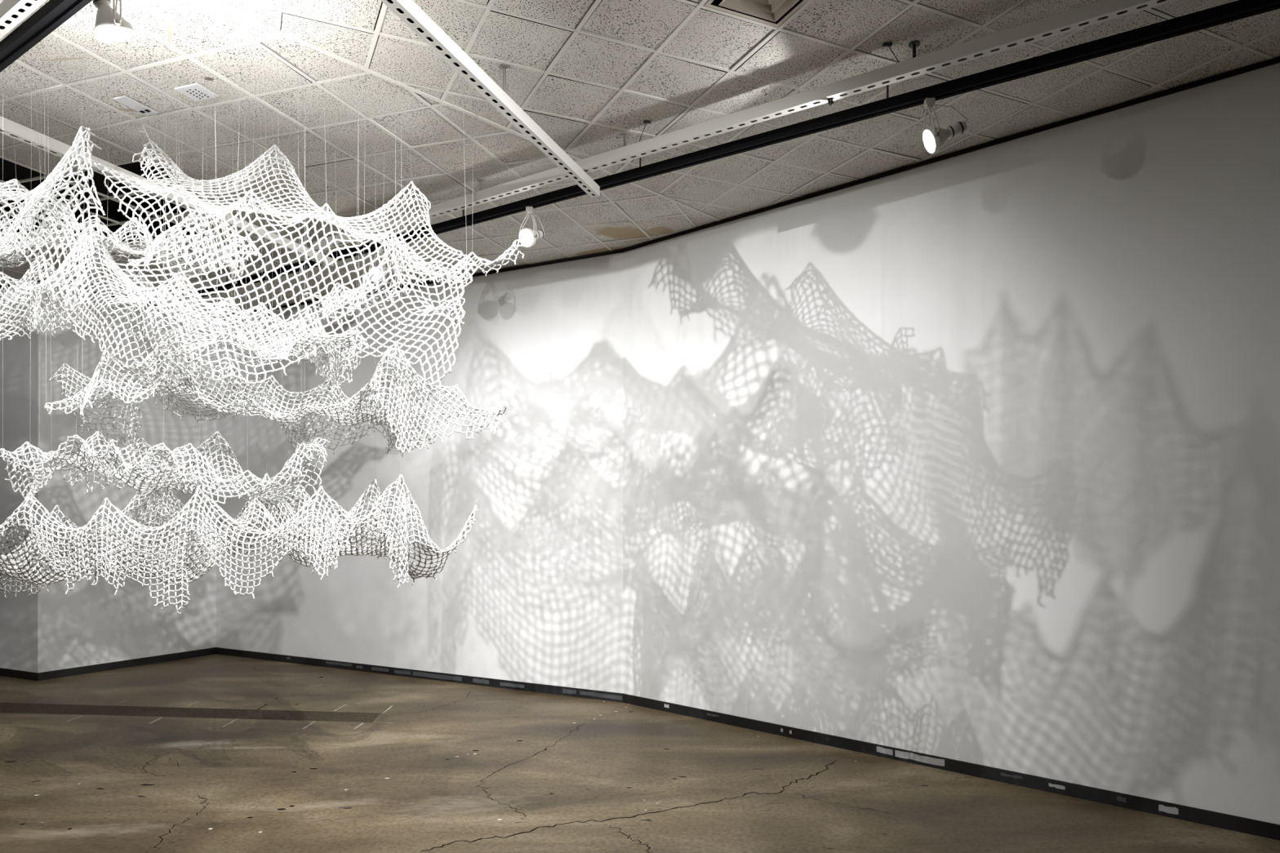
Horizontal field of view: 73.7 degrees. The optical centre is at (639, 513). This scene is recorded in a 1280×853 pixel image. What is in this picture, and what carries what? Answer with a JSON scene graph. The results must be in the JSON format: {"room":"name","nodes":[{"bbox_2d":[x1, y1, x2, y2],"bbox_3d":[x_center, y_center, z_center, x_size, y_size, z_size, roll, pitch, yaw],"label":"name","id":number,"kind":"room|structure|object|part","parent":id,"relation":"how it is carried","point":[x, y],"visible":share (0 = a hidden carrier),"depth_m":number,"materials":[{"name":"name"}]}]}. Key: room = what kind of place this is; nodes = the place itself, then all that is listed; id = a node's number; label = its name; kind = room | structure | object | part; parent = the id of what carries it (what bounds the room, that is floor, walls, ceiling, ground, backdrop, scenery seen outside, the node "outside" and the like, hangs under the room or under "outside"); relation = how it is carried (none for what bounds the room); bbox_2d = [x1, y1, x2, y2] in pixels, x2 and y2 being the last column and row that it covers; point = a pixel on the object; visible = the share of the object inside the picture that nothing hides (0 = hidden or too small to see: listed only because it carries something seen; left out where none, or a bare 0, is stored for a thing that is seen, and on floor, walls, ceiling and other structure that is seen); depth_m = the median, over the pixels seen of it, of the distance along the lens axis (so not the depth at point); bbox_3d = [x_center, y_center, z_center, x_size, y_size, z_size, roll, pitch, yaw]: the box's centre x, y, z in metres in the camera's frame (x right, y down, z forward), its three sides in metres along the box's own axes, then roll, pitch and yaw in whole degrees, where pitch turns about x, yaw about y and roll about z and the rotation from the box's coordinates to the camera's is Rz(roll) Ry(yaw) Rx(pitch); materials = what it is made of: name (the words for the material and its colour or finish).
{"room":"museum","nodes":[
{"label":"museum","id":0,"kind":"room"},
{"bbox_2d":[0,283,37,672],"bbox_3d":[-8.614,-0.345,10.079,5.229,4.190,0.120,0,0,25],"label":"wall","id":1,"kind":"structure","parent":0,"point":[19,402],"depth_m":9.06,"materials":[{"name":"paint"}]},
{"bbox_2d":[0,667,37,680],"bbox_3d":[-8.642,1.709,10.021,5.229,0.082,0.012,0,0,25],"label":"baseboard","id":2,"kind":"structure","parent":1,"relation":"attached to","point":[3,672],"depth_m":9.03,"materials":[{"name":"black rubber"}]},
{"bbox_2d":[37,281,216,672],"bbox_3d":[-5.824,-0.345,9.781,0.120,4.190,1.979,0,0,31],"label":"wall","id":3,"kind":"structure","parent":0,"point":[89,624],"depth_m":9.52,"materials":[{"name":"paint"}]},
{"bbox_2d":[37,280,206,316],"bbox_3d":[-5.768,-2.423,9.747,0.016,0.026,1.980,0,0,31],"label":"trim","id":4,"kind":"structure","parent":3,"relation":"attached to","point":[39,281],"depth_m":9.54,"materials":[{"name":"black"}]},
{"bbox_2d":[37,647,215,680],"bbox_3d":[-5.770,1.709,9.748,0.012,0.082,1.979,0,0,31],"label":"baseboard","id":5,"kind":"structure","parent":3,"relation":"attached to","point":[164,658],"depth_m":9.63,"materials":[{"name":"black rubber"}]},
{"bbox_2d":[216,252,622,693],"bbox_3d":[-2.683,-0.345,9.297,5.785,4.190,0.120,0,0,28],"label":"wall","id":6,"kind":"structure","parent":0,"point":[533,593],"depth_m":8.64,"materials":[{"name":"paint"}]},
{"bbox_2d":[215,248,622,318],"bbox_3d":[-2.714,-2.423,9.239,5.785,0.026,0.016,0,0,28],"label":"trim","id":7,"kind":"structure","parent":6,"relation":"attached to","point":[615,251],"depth_m":8.39,"materials":[{"name":"black"}]},
{"bbox_2d":[215,647,622,702],"bbox_3d":[-2.713,1.709,9.240,5.785,0.082,0.014,0,0,28],"label":"baseboard","id":8,"kind":"structure","parent":6,"relation":"attached to","point":[534,687],"depth_m":8.94,"materials":[{"name":"black rubber"}]},
{"bbox_2d":[0,0,1279,315],"bbox_3d":[0.000,-2.638,5.000,24.000,0.404,16.000,0,0,0],"label":"ceiling","id":9,"kind":"structure","parent":0,"point":[589,73],"depth_m":5.00,"materials":[{"name":"white"}]},
{"bbox_2d":[0,0,46,39],"bbox_3d":[-2.399,-2.364,3.587,7.500,0.157,0.066,0,0,35],"label":"channel","id":10,"kind":"object","parent":9,"relation":"hanging from","point":[12,12],"visible":1,"depth_m":3.91,"materials":[{"name":"white metal"}]},
{"bbox_2d":[0,0,92,72],"bbox_3d":[-2.019,-2.361,3.455,6.200,0.163,0.072,0,0,35],"label":"track","id":11,"kind":"object","parent":9,"relation":"hanging from","point":[54,13],"visible":1,"depth_m":4.03,"materials":[{"name":"black metal"}]},
{"bbox_2d":[92,0,134,43],"bbox_3d":[-2.215,-2.138,3.587,0.160,0.314,0.153,0,0,0],"label":"lamp","id":12,"kind":"object","parent":11,"relation":"hanging from","point":[111,27],"visible":1,"depth_m":3.54,"materials":[{"name":"white metal"}]},
{"bbox_2d":[92,0,111,8],"bbox_3d":[-2.254,-2.163,3.551,0.089,0.109,0.062,0,0,-40],"label":"socket","id":13,"kind":"object","parent":12,"relation":"attached to","point":[98,3],"depth_m":3.54,"materials":[{"name":"grey metal"}]},
{"bbox_3d":[-2.207,-2.014,3.590,0.126,0.054,0.128,0,0,0],"label":"bulb","id":14,"kind":"part","parent":12,"relation":"part of","materials":[{"name":"white glass"}]},
{"bbox_3d":[-2.158,-2.025,3.524,0.018,0.018,0.020,0,0,-40],"label":"pivot knob","id":15,"kind":"part","parent":12,"relation":"part of","materials":[{"name":"silver metal"}]},
{"bbox_2d":[0,71,106,311],"bbox_3d":[-3.579,-1.697,4.701,1.828,1.490,0.668,0,0,13],"label":"net","id":16,"kind":"object","parent":9,"relation":"hanging from","point":[39,191],"visible":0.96,"depth_m":4.40,"materials":[{"name":"white fabric"}]},
{"bbox_2d":[0,75,262,283],"bbox_3d":[-3.266,-1.565,5.015,2.318,1.753,0.797,0,0,2],"label":"net","id":17,"kind":"object","parent":9,"relation":"hanging from","point":[116,244],"visible":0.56,"depth_m":4.81,"materials":[{"name":"white fabric"}]},
{"bbox_2d":[113,95,157,115],"bbox_3d":[-3.013,-2.433,5.101,0.090,0.013,0.220,0,0,19],"label":"ceiling plate","id":18,"kind":"object","parent":9,"relation":"attached to","point":[124,100],"visible":1,"depth_m":5.09,"materials":[{"name":"white plastic"}]},
{"bbox_2d":[0,66,327,526],"bbox_3d":[-2.548,-1.181,4.673,1.675,2.522,0.698,0,0,-7],"label":"net","id":19,"kind":"object","parent":9,"relation":"hanging from","point":[107,468],"visible":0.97,"depth_m":4.60,"materials":[{"name":"white fabric"}]},
{"bbox_2d":[0,115,333,266],"bbox_3d":[-3.647,-2.324,5.026,0.066,0.237,5.500,0,0,19],"label":"channel","id":20,"kind":"object","parent":9,"relation":"hanging from","point":[8,127],"visible":0.48,"depth_m":5.48,"materials":[{"name":"white metal"}]},
{"bbox_2d":[0,37,368,395],"bbox_3d":[-2.921,-1.351,4.813,2.949,2.182,1.142,0,0,-2],"label":"net","id":21,"kind":"object","parent":9,"relation":"hanging from","point":[21,291],"visible":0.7,"depth_m":4.63,"materials":[{"name":"white fabric"}]},
{"bbox_2d":[174,82,217,101],"bbox_3d":[-2.566,-2.433,4.937,0.170,0.013,0.150,0,0,19],"label":"ceiling plate","id":22,"kind":"object","parent":9,"relation":"attached to","point":[195,91],"visible":1,"depth_m":4.92,"materials":[{"name":"white plastic"}]},
{"bbox_2d":[0,73,478,613],"bbox_3d":[-2.901,-0.968,4.766,3.985,2.948,1.018,0,0,0],"label":"net","id":23,"kind":"object","parent":9,"relation":"hanging from","point":[82,566],"visible":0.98,"depth_m":4.50,"materials":[{"name":"white fabric"}]},
{"bbox_2d":[44,44,511,471],"bbox_3d":[-2.024,-1.345,4.888,2.650,2.193,1.022,0,0,0],"label":"net","id":24,"kind":"object","parent":9,"relation":"hanging from","point":[305,410],"visible":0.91,"depth_m":4.71,"materials":[{"name":"white fabric"}]},
{"bbox_2d":[87,36,476,391],"bbox_3d":[-1.953,-1.530,4.763,2.078,1.825,1.224,0,0,-8],"label":"net","id":25,"kind":"object","parent":9,"relation":"hanging from","point":[332,219],"visible":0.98,"depth_m":4.44,"materials":[{"name":"white fabric"}]},
{"bbox_2d":[302,93,524,324],"bbox_3d":[-1.293,-1.751,4.981,1.227,1.381,0.565,0,0,-3],"label":"net","id":26,"kind":"object","parent":9,"relation":"hanging from","point":[329,308],"visible":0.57,"depth_m":4.94,"materials":[{"name":"white fabric"}]},
{"bbox_2d":[381,0,599,197],"bbox_3d":[-1.142,-2.324,3.487,0.066,0.237,5.200,0,0,19],"label":"channel","id":27,"kind":"object","parent":9,"relation":"hanging from","point":[407,11],"visible":1,"depth_m":4.46,"materials":[{"name":"white metal"}]},
{"bbox_3d":[-0.742,-2.357,4.672,0.060,0.169,0.060,0,0,0],"label":"hanger rod","id":28,"kind":"part","parent":27,"relation":"part of","materials":[{"name":"silver metal"}]},
{"bbox_2d":[193,0,1279,297],"bbox_3d":[-0.163,-2.361,5.911,11.000,0.163,0.072,0,0,34],"label":"track","id":29,"kind":"object","parent":9,"relation":"hanging from","point":[1239,9],"visible":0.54,"depth_m":4.83,"materials":[{"name":"black metal"}]},
{"bbox_2d":[368,247,389,282],"bbox_3d":[-2.265,-2.131,7.405,0.172,0.300,0.235,0,0,0],"label":"lamp","id":30,"kind":"object","parent":29,"relation":"hanging from","point":[378,273],"visible":0.36,"depth_m":7.32,"materials":[{"name":"white metal"}]},
{"bbox_3d":[-2.268,-2.045,7.328,0.122,0.107,0.059,0,0,20],"label":"bulb","id":31,"kind":"part","parent":30,"relation":"part of","materials":[{"name":"white glass"}]},
{"bbox_2d":[517,206,545,247],"bbox_3d":[-0.826,-2.133,6.432,0.170,0.296,0.236,0,0,11],"label":"lamp","id":32,"kind":"object","parent":29,"relation":"hanging from","point":[529,236],"visible":0.96,"depth_m":6.35,"materials":[{"name":"white metal"}]},
{"bbox_3d":[-0.846,-2.049,6.355,0.122,0.111,0.053,0,0,29],"label":"bulb","id":33,"kind":"part","parent":32,"relation":"part of","materials":[{"name":"white glass"}]},
{"bbox_2d":[534,229,545,239],"bbox_3d":[-0.772,-2.114,6.481,0.094,0.091,0.109,0,0,0],"label":"socket","id":34,"kind":"object","parent":32,"relation":"attached to","point":[540,233],"depth_m":6.46,"materials":[{"name":"grey metal"}]},
{"bbox_3d":[1.403,-2.388,4.835,0.010,0.110,0.012,0,0,0],"label":"hanger rod","id":35,"kind":"part","parent":29,"relation":"part of","materials":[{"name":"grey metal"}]},
{"bbox_2d":[922,97,967,154],"bbox_3d":[1.674,-2.133,4.682,0.237,0.296,0.171,0,0,18],"label":"lamp","id":36,"kind":"object","parent":29,"relation":"hanging from","point":[933,138],"visible":1,"depth_m":4.68,"materials":[{"name":"white metal"}]},
{"bbox_3d":[1.596,-2.050,4.703,0.052,0.112,0.122,0,0,0],"label":"bulb","id":37,"kind":"part","parent":36,"relation":"part of","materials":[{"name":"white glass"}]},
{"bbox_3d":[1.644,-2.056,4.703,0.146,0.126,0.124,0,0,0],"label":"reflector bulb","id":38,"kind":"part","parent":36,"relation":"part of","materials":[{"name":"white glass"}]},
{"bbox_3d":[1.701,-2.193,4.705,0.211,0.121,0.007,0,0,-1],"label":"flex cord","id":39,"kind":"part","parent":36,"relation":"part of","materials":[{"name":"grey rubber"}]},
{"bbox_2d":[946,120,966,138],"bbox_3d":[1.745,-2.114,4.706,0.109,0.090,0.066,0,0,0],"label":"socket","id":40,"kind":"object","parent":36,"relation":"attached to","point":[958,128],"depth_m":4.68,"materials":[{"name":"grey metal"}]},
{"bbox_2d":[311,0,1176,251],"bbox_3d":[0.931,-2.347,4.747,9.250,0.191,0.136,0,0,35],"label":"channel","id":41,"kind":"object","parent":9,"relation":"hanging from","point":[1101,11],"visible":0.89,"depth_m":4.70,"materials":[{"name":"white metal"}]},
{"bbox_3d":[-1.162,-2.397,6.263,0.060,0.089,0.060,0,0,0],"label":"hanger rod","id":42,"kind":"part","parent":41,"relation":"part of","materials":[{"name":"silver metal"}]},
{"bbox_3d":[-0.099,-2.397,5.515,0.060,0.089,0.060,0,0,0],"label":"hanger rod","id":43,"kind":"part","parent":41,"relation":"part of","materials":[{"name":"silver metal"}]},
{"bbox_3d":[1.427,-2.397,4.441,0.060,0.089,0.060,0,0,0],"label":"hanger rod","id":44,"kind":"part","parent":41,"relation":"part of","materials":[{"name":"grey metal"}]},
{"bbox_2d":[704,0,808,26],"bbox_3d":[0.592,-2.478,4.001,0.424,0.124,0.424,0,0,-26],"label":"ceiling vent","id":45,"kind":"object","parent":9,"relation":"in","point":[771,12],"visible":1,"depth_m":4.12,"materials":[{"name":"beige metal"}]},
{"bbox_2d":[0,653,1279,852],"bbox_3d":[0.000,1.749,5.000,24.000,0.002,16.000,0,0,0],"label":"floor","id":46,"kind":"structure","parent":0,"point":[211,753],"depth_m":5.49,"materials":[{"name":"concrete"}]},
{"bbox_2d":[622,62,1279,824],"bbox_3d":[3.063,-0.345,4.983,8.671,4.190,0.120,0,0,43],"label":"wall","id":47,"kind":"structure","parent":0,"point":[974,456],"depth_m":5.59,"materials":[{"name":"paint"}]},
{"bbox_2d":[622,57,1279,252],"bbox_3d":[3.018,-2.423,4.935,8.671,0.026,0.016,0,0,43],"label":"trim","id":48,"kind":"structure","parent":47,"relation":"attached to","point":[1273,61],"depth_m":5.58,"materials":[{"name":"black metal"}]},
{"bbox_2d":[622,693,1279,840],"bbox_3d":[3.019,1.709,4.936,8.671,0.082,0.014,0,0,43],"label":"baseboard","id":49,"kind":"structure","parent":47,"relation":"attached to","point":[1237,824],"depth_m":5.58,"materials":[{"name":"black rubber"}]}
]}

